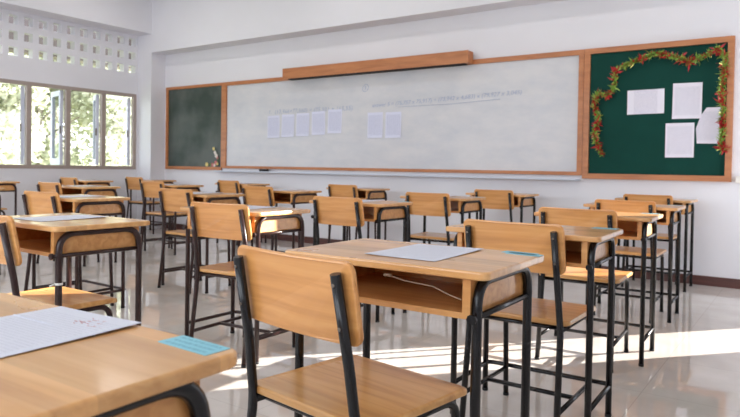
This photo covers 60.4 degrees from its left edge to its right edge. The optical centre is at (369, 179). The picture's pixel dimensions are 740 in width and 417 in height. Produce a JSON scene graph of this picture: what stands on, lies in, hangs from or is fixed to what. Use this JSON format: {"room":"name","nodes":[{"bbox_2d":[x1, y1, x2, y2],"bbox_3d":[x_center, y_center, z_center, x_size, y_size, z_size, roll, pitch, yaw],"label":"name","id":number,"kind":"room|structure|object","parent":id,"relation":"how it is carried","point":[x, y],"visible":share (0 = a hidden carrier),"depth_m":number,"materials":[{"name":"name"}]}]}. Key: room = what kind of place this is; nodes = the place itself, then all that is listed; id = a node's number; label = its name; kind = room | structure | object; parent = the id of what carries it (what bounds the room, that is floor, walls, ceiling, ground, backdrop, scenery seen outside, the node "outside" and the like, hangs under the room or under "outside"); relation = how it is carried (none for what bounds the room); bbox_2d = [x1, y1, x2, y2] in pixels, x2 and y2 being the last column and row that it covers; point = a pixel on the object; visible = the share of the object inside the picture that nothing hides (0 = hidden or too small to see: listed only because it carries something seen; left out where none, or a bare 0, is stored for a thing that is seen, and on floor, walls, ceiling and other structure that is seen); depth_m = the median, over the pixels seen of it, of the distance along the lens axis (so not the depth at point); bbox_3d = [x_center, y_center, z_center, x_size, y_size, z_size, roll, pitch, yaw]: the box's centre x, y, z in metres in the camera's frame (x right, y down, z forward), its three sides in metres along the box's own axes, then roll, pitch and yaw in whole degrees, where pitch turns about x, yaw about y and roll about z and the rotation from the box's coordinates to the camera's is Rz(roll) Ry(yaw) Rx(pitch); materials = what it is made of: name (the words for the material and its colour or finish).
{"room":"classroom","nodes":[
{"label":"classroom","id":0,"kind":"room"},
{"bbox_2d":[0,8,137,218],"bbox_3d":[-5.971,-1.022,6.348,0.110,3.560,8.803,2,1,35],"label":"wall","id":1,"kind":"structure","parent":0,"point":[16,67],"depth_m":8.76,"materials":[{"name":"paint"}]},
{"bbox_2d":[0,78,28,168],"bbox_3d":[-4.662,-0.722,8.349,0.332,1.144,0.843,1,1,3],"label":"window","id":2,"kind":"structure","parent":1,"relation":"in","point":[24,92],"depth_m":8.36,"materials":[{"name":"beige paint"}]},
{"bbox_2d":[29,82,68,168],"bbox_3d":[-4.531,-0.728,8.769,0.511,1.144,0.602,2,1,35],"label":"window","id":3,"kind":"structure","parent":1,"relation":"in","point":[55,163],"depth_m":8.81,"materials":[{"name":"beige paint"}]},
{"bbox_2d":[0,0,151,35],"bbox_3d":[-5.841,-2.477,6.091,0.326,0.635,8.550,2,1,35],"label":"trim","id":4,"kind":"structure","parent":1,"relation":"attached to","point":[132,17],"depth_m":8.83,"materials":[{"name":"paint"}]},
{"bbox_2d":[68,86,103,168],"bbox_3d":[-4.049,-0.730,9.231,0.339,1.144,0.836,1,1,2],"label":"window","id":5,"kind":"structure","parent":1,"relation":"in","point":[98,153],"depth_m":9.24,"materials":[{"name":"beige paint"}]},
{"bbox_2d":[104,91,135,168],"bbox_3d":[-3.737,-0.733,9.669,0.327,1.144,0.838,1,1,4],"label":"window","id":6,"kind":"structure","parent":1,"relation":"in","point":[130,102],"depth_m":9.67,"materials":[{"name":"beige paint"}]},
{"bbox_2d":[0,228,739,416],"bbox_3d":[-2.164,0.922,3.711,9.506,0.100,9.063,2,1,35],"label":"floor","id":7,"kind":"structure","parent":0,"point":[692,369],"depth_m":3.55,"materials":[{"name":"tile"}]},
{"bbox_2d":[0,188,4,274],"bbox_3d":[-3.506,0.440,5.493,0.600,0.750,0.400,2,1,35],"label":"school desk","id":8,"kind":"object","parent":7,"relation":"on","point":[0,188],"visible":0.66,"depth_m":5.47,"materials":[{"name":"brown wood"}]},
{"bbox_2d":[0,181,19,214],"bbox_3d":[-4.414,0.389,7.374,0.600,0.750,0.400,2,1,35],"label":"school desk","id":9,"kind":"object","parent":7,"relation":"on","point":[10,186],"visible":0.64,"depth_m":7.31,"materials":[{"name":"brown wood"}]},
{"bbox_2d":[0,215,116,316],"bbox_3d":[-1.297,0.515,2.479,0.404,0.792,0.452,2,1,34],"label":"chair","id":10,"kind":"object","parent":7,"relation":"on","point":[10,253],"visible":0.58,"depth_m":2.42,"materials":[{"name":"brown wood"}]},
{"bbox_2d":[22,190,113,305],"bbox_3d":[-2.026,0.469,4.267,0.404,0.792,0.452,2,1,32],"label":"chair","id":11,"kind":"object","parent":7,"relation":"on","point":[34,202],"visible":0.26,"depth_m":4.16,"materials":[{"name":"brown wood"}]},
{"bbox_2d":[36,182,99,263],"bbox_3d":[-2.941,0.416,6.190,0.404,0.792,0.452,2,1,34],"label":"chair","id":12,"kind":"object","parent":7,"relation":"on","point":[41,186],"visible":0.14,"depth_m":6.04,"materials":[{"name":"brown wood"}]},
{"bbox_2d":[59,177,78,184],"bbox_3d":[-3.759,0.362,8.304,0.404,0.792,0.452,2,1,34],"label":"chair","id":13,"kind":"object","parent":7,"relation":"on","point":[63,180],"visible":0.09,"depth_m":8.13,"materials":[{"name":"brown wood"}]},
{"bbox_2d":[11,213,149,325],"bbox_3d":[-1.248,0.534,2.590,0.600,0.750,0.400,2,1,36],"label":"school desk","id":14,"kind":"object","parent":7,"relation":"on","point":[57,240],"visible":0.59,"depth_m":2.45,"materials":[{"name":"brown wood"}]},
{"bbox_2d":[15,214,108,221],"bbox_3d":[-1.267,0.155,2.615,0.210,0.004,0.297,2,1,33],"label":"paper","id":15,"kind":"object","parent":14,"relation":"on","point":[64,217],"visible":1,"depth_m":2.60,"materials":[{"name":"white paper"}]},
{"bbox_2d":[32,194,129,307],"bbox_3d":[-1.979,0.488,4.313,0.600,0.750,0.400,2,1,35],"label":"school desk","id":16,"kind":"object","parent":7,"relation":"on","point":[101,205],"visible":0.55,"depth_m":4.23,"materials":[{"name":"brown wood"}]},
{"bbox_2d":[60,195,95,197],"bbox_3d":[-1.984,0.110,4.306,0.210,0.004,0.297,2,1,34],"label":"paper","id":17,"kind":"object","parent":16,"relation":"on","point":[75,195],"visible":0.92,"depth_m":4.28,"materials":[{"name":"white paper"}]},
{"bbox_2d":[53,185,120,266],"bbox_3d":[-2.817,0.436,6.281,0.600,0.750,0.400,2,1,34],"label":"school desk","id":18,"kind":"object","parent":7,"relation":"on","point":[66,189],"visible":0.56,"depth_m":6.17,"materials":[{"name":"brown wood"}]},
{"bbox_2d":[78,180,112,185],"bbox_3d":[-3.725,0.381,8.351,0.600,0.750,0.400,2,1,35],"label":"school desk","id":19,"kind":"object","parent":7,"relation":"on","point":[80,182],"visible":0.34,"depth_m":8.22,"materials":[{"name":"brown wood"}]},
{"bbox_2d":[0,293,236,416],"bbox_3d":[-0.522,0.580,0.798,0.600,0.751,0.400,2,1,34],"label":"school desk","id":20,"kind":"object","parent":7,"relation":"on","point":[133,370],"visible":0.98,"depth_m":0.72,"materials":[{"name":"brown wood"}]},
{"bbox_2d":[0,306,141,357],"bbox_3d":[-0.487,0.202,0.829,0.200,0.004,0.297,2,1,33],"label":"paper","id":21,"kind":"object","parent":20,"relation":"on","point":[28,331],"visible":1,"depth_m":0.87,"materials":[{"name":"white paper"}]},
{"bbox_2d":[125,177,161,233],"bbox_3d":[-3.213,0.355,9.097,0.404,0.792,0.452,2,1,35],"label":"chair","id":22,"kind":"object","parent":7,"relation":"on","point":[132,183],"visible":0.62,"depth_m":8.98,"materials":[{"name":"brown wood"}]},
{"bbox_2d":[130,179,175,233],"bbox_3d":[-3.139,0.375,9.143,0.600,0.750,0.400,2,1,35],"label":"school desk","id":23,"kind":"object","parent":7,"relation":"on","point":[164,181],"visible":0.47,"depth_m":9.07,"materials":[{"name":"brown wood"}]},
{"bbox_2d":[140,181,191,250],"bbox_3d":[-2.262,0.410,7.069,0.404,0.792,0.452,2,1,34],"label":"chair","id":24,"kind":"object","parent":7,"relation":"on","point":[150,189],"visible":0.73,"depth_m":6.98,"materials":[{"name":"brown wood"}]},
{"bbox_2d":[144,184,203,254],"bbox_3d":[-2.220,0.429,7.133,0.600,0.750,0.400,2,1,35],"label":"school desk","id":25,"kind":"object","parent":7,"relation":"on","point":[187,186],"visible":0.42,"depth_m":7.01,"materials":[{"name":"brown wood"}]},
{"bbox_2d":[157,188,230,293],"bbox_3d":[-1.400,0.463,5.080,0.404,0.792,0.452,2,1,35],"label":"chair","id":26,"kind":"object","parent":7,"relation":"on","point":[172,200],"visible":0.56,"depth_m":4.98,"materials":[{"name":"brown wood"}]},
{"bbox_2d":[158,191,244,292],"bbox_3d":[-1.362,0.482,5.124,0.600,0.750,0.400,2,1,35],"label":"school desk","id":27,"kind":"object","parent":7,"relation":"on","point":[225,198],"visible":0.46,"depth_m":4.98,"materials":[{"name":"brown wood"}]},
{"bbox_2d":[193,192,219,193],"bbox_3d":[-1.357,0.105,5.132,0.210,0.003,0.297,2,1,35],"label":"paper","id":28,"kind":"object","parent":27,"relation":"on","point":[193,192],"visible":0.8,"depth_m":5.20,"materials":[{"name":"white paper"}]},
{"bbox_2d":[216,180,261,244],"bbox_3d":[-1.648,0.402,8.022,0.404,0.792,0.452,2,1,36],"label":"chair","id":29,"kind":"object","parent":7,"relation":"on","point":[224,186],"visible":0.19,"depth_m":7.86,"materials":[{"name":"brown wood"}]},
{"bbox_2d":[189,201,294,367],"bbox_3d":[-0.663,0.509,3.336,0.404,0.792,0.452,2,1,30],"label":"chair","id":30,"kind":"object","parent":7,"relation":"on","point":[210,220],"visible":0.54,"depth_m":3.21,"materials":[{"name":"brown wood"}]},
{"bbox_2d":[215,183,269,242],"bbox_3d":[-1.629,0.420,8.080,0.600,0.750,0.400,2,1,35],"label":"school desk","id":31,"kind":"object","parent":7,"relation":"on","point":[244,184],"visible":0.22,"depth_m":8.02,"materials":[{"name":"brown wood"}]},
{"bbox_2d":[180,205,309,364],"bbox_3d":[-0.676,0.527,3.417,0.600,0.750,0.400,2,1,35],"label":"school desk","id":32,"kind":"object","parent":7,"relation":"on","point":[275,220],"visible":0.61,"depth_m":3.34,"materials":[{"name":"brown wood"}]},
{"bbox_2d":[248,206,272,208],"bbox_3d":[-0.672,0.149,3.425,0.210,0.003,0.297,2,1,35],"label":"paper","id":33,"kind":"object","parent":32,"relation":"on","point":[250,207],"visible":0.44,"depth_m":3.44,"materials":[{"name":"white paper"}]},
{"bbox_2d":[242,186,299,249],"bbox_3d":[-0.934,0.452,6.011,0.404,0.792,0.452,2,1,34],"label":"chair","id":34,"kind":"object","parent":7,"relation":"on","point":[254,195],"visible":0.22,"depth_m":5.84,"materials":[{"name":"brown wood"}]},
{"bbox_2d":[251,189,321,251],"bbox_3d":[-0.817,0.473,6.065,0.600,0.750,0.400,2,1,35],"label":"school desk","id":35,"kind":"object","parent":7,"relation":"on","point":[293,196],"visible":0.48,"depth_m":5.91,"materials":[{"name":"brown wood"}]},
{"bbox_2d":[233,245,466,416],"bbox_3d":[-0.050,0.554,1.544,0.404,0.792,0.452,2,2,43],"label":"chair","id":36,"kind":"object","parent":7,"relation":"on","point":[315,297],"visible":1,"depth_m":1.45,"materials":[{"name":"brown wood"}]},
{"bbox_2d":[327,184,375,243],"bbox_3d":[-0.197,0.445,6.990,0.404,0.792,0.452,2,1,34],"label":"chair","id":37,"kind":"object","parent":7,"relation":"on","point":[334,190],"visible":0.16,"depth_m":6.84,"materials":[{"name":"brown wood"}]},
{"bbox_2d":[313,196,394,314],"bbox_3d":[-0.106,0.502,4.166,0.404,0.792,0.452,2,1,34],"label":"chair","id":38,"kind":"object","parent":7,"relation":"on","point":[341,211],"visible":0.4,"depth_m":4.00,"materials":[{"name":"brown wood"}]},
{"bbox_2d":[326,187,389,240],"bbox_3d":[-0.139,0.465,7.020,0.600,0.750,0.400,2,1,35],"label":"school desk","id":39,"kind":"object","parent":7,"relation":"on","point":[363,193],"visible":0.4,"depth_m":6.90,"materials":[{"name":"brown wood"}]},
{"bbox_2d":[309,199,412,322],"bbox_3d":[-0.068,0.519,4.304,0.600,0.751,0.400,2,1,35],"label":"school desk","id":40,"kind":"object","parent":7,"relation":"on","point":[379,211],"visible":0.5,"depth_m":4.17,"materials":[{"name":"brown wood"}]},
{"bbox_2d":[285,238,543,416],"bbox_3d":[0.115,0.572,1.738,0.602,0.751,0.400,2,1,34],"label":"school desk","id":41,"kind":"object","parent":7,"relation":"on","point":[474,286],"visible":0.83,"depth_m":1.63,"materials":[{"name":"brown wood"}]},
{"bbox_2d":[364,244,482,261],"bbox_3d":[0.154,0.195,1.738,0.210,0.003,0.297,2,1,34],"label":"paper","id":42,"kind":"object","parent":41,"relation":"on","point":[426,252],"visible":1,"depth_m":1.72,"materials":[{"name":"white paper"}]},
{"bbox_2d":[405,192,455,245],"bbox_3d":[0.543,0.494,5.104,0.404,0.792,0.452,2,1,33],"label":"chair","id":43,"kind":"object","parent":7,"relation":"on","point":[425,204],"visible":0.68,"depth_m":4.95,"materials":[{"name":"brown wood"}]},
{"bbox_2d":[400,196,485,243],"bbox_3d":[0.591,0.512,5.210,0.600,0.751,0.400,2,1,35],"label":"school desk","id":44,"kind":"object","parent":7,"relation":"on","point":[459,204],"visible":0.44,"depth_m":5.09,"materials":[{"name":"brown wood"}]},
{"bbox_2d":[474,189,513,221],"bbox_3d":[1.249,0.486,6.074,0.404,0.792,0.452,2,1,34],"label":"chair","id":45,"kind":"object","parent":7,"relation":"on","point":[495,199],"visible":0.34,"depth_m":5.89,"materials":[{"name":"brown wood"}]},
{"bbox_2d":[466,192,538,222],"bbox_3d":[1.269,0.505,6.131,0.600,0.751,0.400,2,1,35],"label":"school desk","id":46,"kind":"object","parent":7,"relation":"on","point":[521,200],"visible":0.42,"depth_m":6.01,"materials":[{"name":"brown wood"}]},
{"bbox_2d":[459,219,595,416],"bbox_3d":[0.619,0.546,2.479,0.404,0.792,0.452,2,1,35],"label":"chair","id":47,"kind":"object","parent":7,"relation":"on","point":[548,240],"visible":0.58,"depth_m":2.33,"materials":[{"name":"brown wood"}]},
{"bbox_2d":[446,223,622,416],"bbox_3d":[0.648,0.565,2.535,0.600,0.751,0.400,2,1,33],"label":"school desk","id":48,"kind":"object","parent":7,"relation":"on","point":[588,248],"visible":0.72,"depth_m":2.51,"materials":[{"name":"brown wood"}]},
{"bbox_2d":[534,207,632,372],"bbox_3d":[1.132,0.537,3.353,0.404,0.792,0.452,2,1,33],"label":"chair","id":49,"kind":"object","parent":7,"relation":"on","point":[547,215],"visible":0.52,"depth_m":3.24,"materials":[{"name":"brown wood"}]},
{"bbox_2d":[534,211,662,366],"bbox_3d":[1.241,0.556,3.475,0.600,0.751,0.400,2,1,33],"label":"school desk","id":50,"kind":"object","parent":7,"relation":"on","point":[635,226],"visible":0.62,"depth_m":3.34,"materials":[{"name":"brown wood"}]},
{"bbox_2d":[594,199,666,322],"bbox_3d":[1.785,0.528,4.370,0.404,0.792,0.452,2,1,34],"label":"chair","id":51,"kind":"object","parent":7,"relation":"on","point":[600,204],"visible":0.37,"depth_m":4.25,"materials":[{"name":"brown wood"}]},
{"bbox_2d":[583,202,685,322],"bbox_3d":[1.827,0.547,4.411,0.600,0.751,0.400,2,1,34],"label":"school desk","id":52,"kind":"object","parent":7,"relation":"on","point":[671,213],"visible":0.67,"depth_m":4.35,"materials":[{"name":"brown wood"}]},
{"bbox_2d":[620,194,676,291],"bbox_3d":[2.408,0.517,5.447,0.404,0.792,0.452,2,1,34],"label":"chair","id":53,"kind":"object","parent":7,"relation":"on","point":[658,199],"visible":0.41,"depth_m":5.33,"materials":[{"name":"brown wood"}]},
{"bbox_2d":[615,197,697,291],"bbox_3d":[2.461,0.537,5.481,0.600,0.751,0.400,2,1,35],"label":"school desk","id":54,"kind":"object","parent":7,"relation":"on","point":[689,203],"visible":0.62,"depth_m":5.44,"materials":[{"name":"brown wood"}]},
{"bbox_2d":[164,0,739,278],"bbox_3d":[0.419,-0.938,7.340,9.506,3.560,0.130,2,1,35],"label":"wall","id":55,"kind":"structure","parent":0,"point":[565,25],"depth_m":6.53,"materials":[{"name":"paint"}]},
{"bbox_2d":[137,53,165,228],"bbox_3d":[-3.356,-0.588,9.740,0.326,2.645,0.253,2,1,35],"label":"pillar","id":56,"kind":"structure","parent":55,"relation":"attached to","point":[151,66],"depth_m":9.64,"materials":[{"name":"paint"}]},
{"bbox_2d":[165,83,221,169],"bbox_3d":[-2.604,-0.769,9.351,1.232,1.238,0.030,2,1,35],"label":"chalkboard","id":57,"kind":"object","parent":55,"relation":"attached to","point":[193,112],"visible":0.96,"depth_m":9.35,"materials":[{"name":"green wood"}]},
{"bbox_2d":[205,147,218,166],"bbox_3d":[-2.262,-0.327,9.102,0.279,0.284,0.020,2,1,35],"label":"flower spray","id":58,"kind":"object","parent":57,"relation":"attached to","point":[213,148],"visible":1,"depth_m":9.07,"materials":[{"name":"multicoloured plant"}]},
{"bbox_2d":[138,0,562,54],"bbox_3d":[0.331,-2.258,7.157,9.246,0.915,0.253,2,1,35],"label":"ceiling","id":59,"kind":"structure","parent":55,"relation":"attached to","point":[178,26],"depth_m":8.14,"materials":[{"name":"paint"}]},
{"bbox_2d":[282,50,472,79],"bbox_3d":[-0.014,-1.322,7.450,2.620,0.140,0.120,2,1,35],"label":"screen housing","id":60,"kind":"object","parent":55,"relation":"attached to","point":[455,58],"visible":1,"depth_m":7.28,"materials":[{"name":"brown wood"}]},
{"bbox_2d":[213,49,584,180],"bbox_3d":[-0.075,-0.683,7.540,5.128,1.258,0.110,2,1,35],"label":"whiteboard","id":61,"kind":"object","parent":55,"relation":"attached to","point":[519,114],"visible":1,"depth_m":7.06,"materials":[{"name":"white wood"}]},
{"bbox_2d":[267,115,279,137],"bbox_3d":[-1.283,-0.703,8.428,0.215,0.295,0.007,1,1,35],"label":"printed sheet","id":62,"kind":"object","parent":61,"relation":"attached to","point":[273,121],"visible":1,"depth_m":8.43,"materials":[{"name":"paper"}]},
{"bbox_2d":[281,114,293,136],"bbox_3d":[-1.074,-0.705,8.282,0.215,0.295,0.007,2,2,35],"label":"printed sheet","id":63,"kind":"object","parent":61,"relation":"attached to","point":[287,119],"visible":1,"depth_m":8.28,"materials":[{"name":"paper"}]},
{"bbox_2d":[296,113,308,135],"bbox_3d":[-0.864,-0.706,8.136,0.215,0.295,0.007,2,1,35],"label":"printed sheet","id":64,"kind":"object","parent":61,"relation":"attached to","point":[302,119],"visible":1,"depth_m":8.14,"materials":[{"name":"paper"}]},
{"bbox_2d":[312,111,324,134],"bbox_3d":[-0.651,-0.712,7.987,0.215,0.295,0.007,0,1,35],"label":"printed sheet","id":65,"kind":"object","parent":61,"relation":"attached to","point":[318,118],"visible":1,"depth_m":7.99,"materials":[{"name":"paper"}]},
{"bbox_2d":[327,109,341,132],"bbox_3d":[-0.437,-0.721,7.838,0.215,0.295,0.007,2,2,35],"label":"printed sheet","id":66,"kind":"object","parent":61,"relation":"attached to","point":[334,115],"visible":1,"depth_m":7.84,"materials":[{"name":"paper"}]},
{"bbox_2d":[367,112,382,137],"bbox_3d":[0.058,-0.644,7.494,0.215,0.300,0.007,2,1,35],"label":"printed sheet","id":67,"kind":"object","parent":61,"relation":"attached to","point":[375,120],"visible":1,"depth_m":7.49,"materials":[{"name":"paper"}]},
{"bbox_2d":[385,112,400,137],"bbox_3d":[0.267,-0.635,7.348,0.215,0.300,0.007,2,1,35],"label":"printed sheet","id":68,"kind":"object","parent":61,"relation":"attached to","point":[393,119],"visible":1,"depth_m":7.35,"materials":[{"name":"paper"}]},
{"bbox_2d":[213,170,579,180],"bbox_3d":[-0.091,-0.064,7.557,5.112,0.018,0.110,2,1,35],"label":"marker tray","id":69,"kind":"object","parent":61,"relation":"on","point":[213,170],"depth_m":7.11,"materials":[{"name":"grey metal"}]},
{"bbox_2d":[166,224,739,288],"bbox_3d":[0.484,0.805,7.222,8.920,0.082,0.014,2,1,35],"label":"baseboard","id":70,"kind":"structure","parent":55,"relation":"attached to","point":[696,279],"depth_m":5.66,"materials":[{"name":"brown wood"}]},
{"bbox_2d":[582,35,734,181],"bbox_3d":[2.567,-0.616,5.746,1.252,1.238,0.034,2,1,35],"label":"notice board","id":71,"kind":"object","parent":55,"relation":"attached to","point":[633,146],"visible":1,"depth_m":5.77,"materials":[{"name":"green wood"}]},
{"bbox_2d":[627,88,663,114],"bbox_3d":[2.509,-0.710,5.786,0.315,0.222,0.007,1,1,35],"label":"notice sheet","id":72,"kind":"object","parent":71,"relation":"attached to","point":[649,101],"visible":1,"depth_m":5.79,"materials":[{"name":"white paper"}]},
{"bbox_2d":[590,44,730,156],"bbox_3d":[2.558,-0.694,5.676,1.196,0.988,0.099,2,1,35],"label":"tinsel garland","id":73,"kind":"object","parent":71,"relation":"attached to","point":[721,93],"visible":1,"depth_m":5.56,"materials":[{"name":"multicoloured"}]},
{"bbox_2d":[665,123,693,156],"bbox_3d":[2.741,-0.350,5.627,0.232,0.305,0.007,1,1,35],"label":"notice sheet","id":74,"kind":"object","parent":71,"relation":"attached to","point":[679,137],"visible":1,"depth_m":5.63,"materials":[{"name":"white paper"}]},
{"bbox_2d":[672,82,702,118],"bbox_3d":[2.790,-0.695,5.590,0.235,0.315,0.007,2,2,35],"label":"notice sheet","id":75,"kind":"object","parent":71,"relation":"attached to","point":[687,97],"visible":1,"depth_m":5.59,"materials":[{"name":"white paper"}]},
{"bbox_2d":[696,107,720,143],"bbox_3d":[2.930,-0.468,5.498,0.195,0.315,0.001,2,1,35],"label":"notice sheet","id":76,"kind":"object","parent":71,"relation":"attached to","point":[707,130],"visible":0.9,"depth_m":5.50,"materials":[{"name":"white paper"}]},
{"bbox_2d":[731,176,739,182],"bbox_3d":[3.116,0.000,5.376,0.101,0.060,0.022,2,1,35],"label":"wall socket","id":77,"kind":"object","parent":55,"relation":"attached to","point":[737,180],"visible":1,"depth_m":5.37,"materials":[{"name":"white plastic"}]},
{"label":"outside","id":78,"kind":"structure","parent":0,"visible":0},
{"bbox_2d":[9,16,130,70],"bbox_3d":[-6.593,-2.178,6.404,0.250,0.850,15.000,2,1,35],"label":"ventilation holes","id":79,"kind":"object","parent":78,"point":[11,18],"depth_m":9.17,"materials":[{"name":"grey"}]},
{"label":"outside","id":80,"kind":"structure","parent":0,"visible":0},
{"bbox_3d":[-15.680,0.760,20.072,31.374,0.050,65.000,2,1,35],"label":"ground","id":81,"kind":"structure","parent":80,"visible":0},
{"bbox_2d":[0,53,46,164],"bbox_3d":[-7.199,-1.291,10.773,3.110,4.697,3.466,0,1,-28],"label":"leafy tree","id":82,"kind":"object","parent":81,"relation":"on","point":[10,128],"visible":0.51,"depth_m":10.88,"materials":[{"name":"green plant"}]},
{"bbox_2d":[0,53,125,165],"bbox_3d":[-6.712,-1.585,12.582,3.559,5.228,3.741,1,1,6],"label":"leafy tree","id":83,"kind":"object","parent":81,"relation":"on","point":[40,109],"visible":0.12,"depth_m":12.64,"materials":[{"name":"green plant"}]},
{"bbox_2d":[13,55,130,162],"bbox_3d":[-8.271,-2.321,16.413,4.428,6.498,4.914,2,1,29],"label":"leafy tree","id":84,"kind":"object","parent":81,"relation":"on","point":[56,110],"visible":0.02,"depth_m":16.09,"materials":[{"name":"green plant"}]},
{"bbox_2d":[55,64,130,165],"bbox_3d":[-5.479,-1.418,13.781,3.098,4.888,3.428,1,1,-18],"label":"leafy tree","id":85,"kind":"object","parent":81,"relation":"on","point":[116,146],"visible":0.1,"depth_m":12.65,"materials":[{"name":"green plant"}]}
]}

